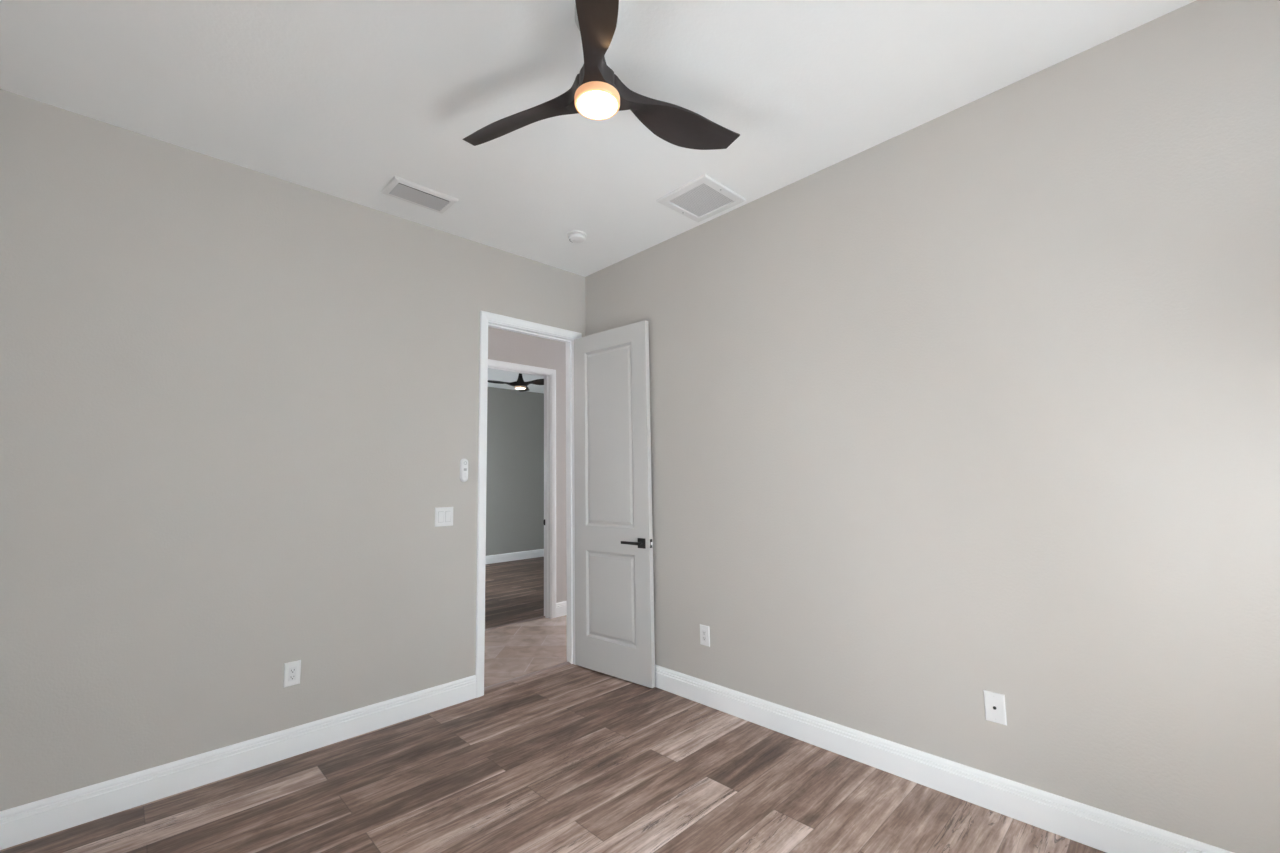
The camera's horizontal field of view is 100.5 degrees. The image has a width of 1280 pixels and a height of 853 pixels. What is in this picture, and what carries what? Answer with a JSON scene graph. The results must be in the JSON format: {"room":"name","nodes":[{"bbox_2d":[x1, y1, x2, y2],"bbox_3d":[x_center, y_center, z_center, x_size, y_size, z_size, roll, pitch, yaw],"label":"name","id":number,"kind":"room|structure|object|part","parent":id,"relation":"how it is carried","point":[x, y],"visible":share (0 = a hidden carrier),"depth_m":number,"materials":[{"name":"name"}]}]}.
{"room":"empty bedroom","nodes":[
{"label":"empty bedroom","id":0,"kind":"room"},
{"bbox_2d":[0,89,585,810],"bbox_3d":[0.407,0.359,5.128,9.060,3.050,0.115,5,-8,-44],"label":"wall","id":1,"kind":"structure","parent":0,"point":[239,405],"depth_m":2.61,"materials":[{"name":"beige paint"}]},
{"bbox_2d":[0,675,475,849],"bbox_3d":[-1.857,1.613,2.661,2.229,0.138,0.016,5,-8,-44],"label":"baseboard","id":2,"kind":"structure","parent":1,"relation":"attached to","point":[50,815],"depth_m":2.49,"materials":[{"name":"white paint"}]},
{"bbox_2d":[283,660,300,687],"bbox_3d":[-1.802,1.282,2.760,0.074,0.120,0.008,5,-8,-44],"label":"wall outlet","id":3,"kind":"object","parent":1,"relation":"attached to","point":[292,670],"visible":1,"depth_m":2.76,"materials":[{"name":"white plastic"}]},
{"bbox_2d":[288,666,296,680],"bbox_3d":[-1.801,1.282,2.758,0.034,0.067,0.004,5,-8,-44],"label":"receptacle","id":4,"kind":"object","parent":3,"relation":"attached to","point":[292,670],"depth_m":2.76,"materials":[{"name":"white plastic"}]},
{"bbox_2d":[435,507,452,526],"bbox_3d":[-1.245,0.574,3.389,0.120,0.120,0.011,5,-8,-44],"label":"light switch","id":5,"kind":"object","parent":1,"relation":"attached to","point":[443,515],"visible":1,"depth_m":3.39,"materials":[{"name":"white plastic"}]},
{"bbox_2d":[460,459,467,481],"bbox_3d":[-1.155,0.288,3.502,0.054,0.154,0.024,5,-8,-44],"label":"remote","id":6,"kind":"object","parent":1,"relation":"attached to","point":[464,462],"visible":1,"depth_m":3.49,"materials":[{"name":"white plastic"}]},
{"bbox_2d":[484,662,570,690],"bbox_3d":[-0.803,1.777,3.796,0.753,0.009,0.060,5,-8,-44],"label":"trim","id":7,"kind":"structure","parent":1,"relation":"attached to","point":[565,663],"depth_m":3.77,"materials":[{"name":"wood"}]},
{"bbox_2d":[475,311,581,697],"bbox_3d":[-0.813,0.503,3.911,0.879,2.563,0.151,5,-8,-44],"label":"trim","id":8,"kind":"structure","parent":1,"relation":"attached to","point":[487,319],"depth_m":3.83,"materials":[{"name":"white paint"}]},
{"bbox_2d":[574,320,655,687],"bbox_3d":[-0.212,0.517,3.879,0.765,2.484,0.128,-6,-8,40],"label":"door","id":9,"kind":"structure","parent":1,"relation":"in","point":[614,585],"depth_m":3.83,"materials":[{"name":"white paint"}]},
{"bbox_3d":[-0.055,0.801,3.665,0.170,0.027,0.046,-6,-8,40],"label":"handle","id":10,"kind":"part","parent":9,"relation":"part of","materials":[{"name":"black metal"}]},
{"bbox_2d":[485,557,543,628],"bbox_3d":[-1.710,2.151,7.339,3.800,0.001,3.705,5,-8,-44],"label":"floor","id":11,"kind":"structure","parent":0,"point":[514,590],"depth_m":6.74,"materials":[{"name":"wood"}]},
{"bbox_2d":[486,387,543,555],"bbox_3d":[-3.071,0.794,8.848,4.030,3.050,0.115,5,-8,-44],"label":"wall","id":12,"kind":"structure","parent":0,"point":[515,418],"depth_m":9.57,"materials":[{"name":"paint"}]},
{"bbox_2d":[486,549,543,563],"bbox_3d":[-3.000,2.235,8.656,3.800,0.138,0.016,5,-8,-44],"label":"baseboard","id":13,"kind":"structure","parent":12,"relation":"attached to","point":[490,559],"depth_m":9.41,"materials":[{"name":"white paint"}]},
{"bbox_2d":[488,369,543,392],"bbox_3d":[-1.784,-0.940,7.670,4.030,0.120,3.878,5,-8,-44],"label":"ceiling","id":14,"kind":"structure","parent":0,"point":[496,375],"depth_m":8.69,"materials":[{"name":"white paint"}]},
{"bbox_2d":[488,373,543,391],"bbox_3d":[-1.722,-0.698,7.763,1.127,0.346,0.981,-1,-6,-3],"label":"ceiling fan","id":15,"kind":"object","parent":14,"relation":"hanging from","point":[519,384],"visible":0.74,"depth_m":7.53,"materials":[{"name":"brown metal"}]},
{"bbox_3d":[-1.973,-0.617,7.420,0.615,0.065,0.130,3,-7,-35],"label":"blade","id":16,"kind":"part","parent":15,"relation":"part of","materials":[{"name":"black wood"}]},
{"bbox_3d":[-1.743,-0.570,7.931,0.130,0.065,0.615,0,-6,-5],"label":"blade","id":17,"kind":"part","parent":15,"relation":"part of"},
{"bbox_3d":[-1.414,-0.621,7.478,0.615,0.065,0.130,-4,-6,24],"label":"blade","id":18,"kind":"part","parent":15,"relation":"part of","materials":[{"name":"black wood"}]},
{"bbox_2d":[484,615,566,686],"bbox_3d":[-0.824,1.895,4.693,6.250,0.050,1.275,5,-8,-44],"label":"floor","id":19,"kind":"structure","parent":0,"point":[516,650],"depth_m":4.41,"materials":[{"name":"stone"}]},
{"bbox_2d":[488,327,566,602],"bbox_3d":[-1.278,0.404,5.281,6.250,3.050,0.115,5,-8,-44],"label":"wall","id":20,"kind":"structure","parent":0,"point":[503,345],"depth_m":5.56,"materials":[{"name":"paint"}]},
{"bbox_2d":[485,616,544,630],"bbox_3d":[-1.248,1.925,5.189,0.762,0.009,0.057,5,-8,-44],"label":"trim","id":21,"kind":"structure","parent":20,"relation":"attached to","point":[518,622],"depth_m":5.19,"materials":[{"name":"wood"}]},
{"bbox_2d":[488,359,555,617],"bbox_3d":[-1.242,0.650,5.287,0.888,2.560,0.151,5,-8,-44],"label":"trim","id":22,"kind":"structure","parent":20,"relation":"attached to","point":[549,375],"depth_m":5.51,"materials":[{"name":"white paint"}]},
{"bbox_2d":[556,601,566,616],"bbox_3d":[0.085,1.950,6.348,2.637,0.138,0.016,5,-8,-44],"label":"baseboard","id":23,"kind":"structure","parent":20,"relation":"attached to","point":[561,607],"depth_m":5.47,"materials":[{"name":"white paint"}]},
{"bbox_2d":[0,664,1105,852],"bbox_3d":[-0.133,1.544,1.565,3.160,0.001,4.105,5,-8,-44],"label":"floor","id":24,"kind":"structure","parent":0,"point":[571,758],"depth_m":2.33,"materials":[{"name":"wood"}]},
{"bbox_2d":[0,0,1195,276],"bbox_3d":[-0.148,-1.557,1.811,3.425,0.120,4.258,5,-8,-44],"label":"ceiling","id":25,"kind":"structure","parent":0,"point":[342,99],"depth_m":2.23,"materials":[{"name":"white paint"}]},
{"bbox_2d":[380,176,457,213],"bbox_3d":[-1.284,-1.341,3.109,0.369,0.012,0.222,5,-8,-44],"label":"ceiling vent","id":26,"kind":"object","parent":25,"relation":"in","point":[397,187],"visible":1,"depth_m":3.08,"materials":[{"name":"white metal"}]},
{"bbox_2d":[567,230,585,242],"bbox_3d":[-0.432,-1.287,3.632,0.132,0.044,0.132,5,-8,-44],"label":"smoke detector","id":27,"kind":"object","parent":25,"relation":"attached to","point":[575,236],"visible":1,"depth_m":3.60,"materials":[{"name":"white plastic"}]},
{"bbox_3d":[-0.432,-1.304,3.634,0.132,0.011,0.132,5,-8,-44],"label":"plate","id":28,"kind":"part","parent":27,"relation":"part of","materials":[{"name":"white plastic"}]},
{"bbox_2d":[462,0,739,149],"bbox_3d":[-0.032,-1.302,1.968,0.981,0.360,1.127,2,-7,-31],"label":"ceiling fan","id":29,"kind":"object","parent":25,"relation":"hanging from","point":[596,93],"visible":1,"depth_m":1.93,"materials":[{"name":"brown wood"}]},
{"bbox_3d":[-0.443,-1.172,2.022,0.615,0.065,0.130,-4,-6,26],"label":"blade","id":30,"kind":"part","parent":29,"relation":"part of","materials":[{"name":"brown wood"}]},
{"bbox_3d":[-0.129,-1.224,1.558,0.130,0.065,0.615,-1,-6,-3],"label":"blade","id":31,"kind":"part","parent":29,"relation":"part of","materials":[{"name":"brown wood"}]},
{"bbox_3d":[0.118,-1.178,2.062,0.615,0.065,0.130,3,-7,-33],"label":"blade","id":32,"kind":"part","parent":29,"relation":"part of","materials":[{"name":"brown wood"}]},
{"bbox_2d":[656,174,745,221],"bbox_3d":[0.368,-1.358,3.204,0.394,0.016,0.374,5,-8,-44],"label":"ceiling vent","id":33,"kind":"object","parent":25,"relation":"in","point":[702,198],"visible":1,"depth_m":3.19,"materials":[{"name":"white metal"}]},
{"bbox_3d":[0.368,-1.363,3.205,0.294,0.006,0.274,5,-8,-44],"label":"panel","id":34,"kind":"part","parent":33,"relation":"part of","materials":[{"name":"white metal"}]},
{"bbox_2d":[585,0,1279,852],"bbox_3d":[1.083,0.112,2.785,0.115,3.050,4.200,5,-8,-44],"label":"wall","id":35,"kind":"structure","parent":0,"point":[983,395],"depth_m":2.21,"materials":[{"name":"beige paint"}]},
{"bbox_2d":[700,624,709,646],"bbox_3d":[0.400,1.296,3.300,0.008,0.120,0.074,5,-8,-44],"label":"wall outlet","id":36,"kind":"object","parent":35,"relation":"attached to","point":[704,630],"visible":1,"depth_m":3.29,"materials":[{"name":"white plastic"}]},
{"bbox_2d":[702,630,706,641],"bbox_3d":[0.399,1.295,3.299,0.004,0.067,0.034,5,-8,-44],"label":"receptacle","id":37,"kind":"object","parent":36,"relation":"attached to","point":[704,632],"depth_m":3.30,"materials":[{"name":"white plastic"}]},
{"bbox_2d":[655,664,1233,852],"bbox_3d":[1.009,1.562,2.647,0.016,0.138,4.050,5,-8,-44],"label":"baseboard","id":38,"kind":"structure","parent":35,"relation":"attached to","point":[1105,831],"depth_m":2.30,"materials":[{"name":"white paint"}]},
{"bbox_2d":[983,690,1006,725],"bbox_3d":[1.471,1.167,2.208,0.013,0.120,0.076,5,-8,-44],"label":"cable wall plate","id":39,"kind":"object","parent":35,"relation":"attached to","point":[994,703],"visible":1,"depth_m":2.21,"materials":[{"name":"white plastic"}]}
]}

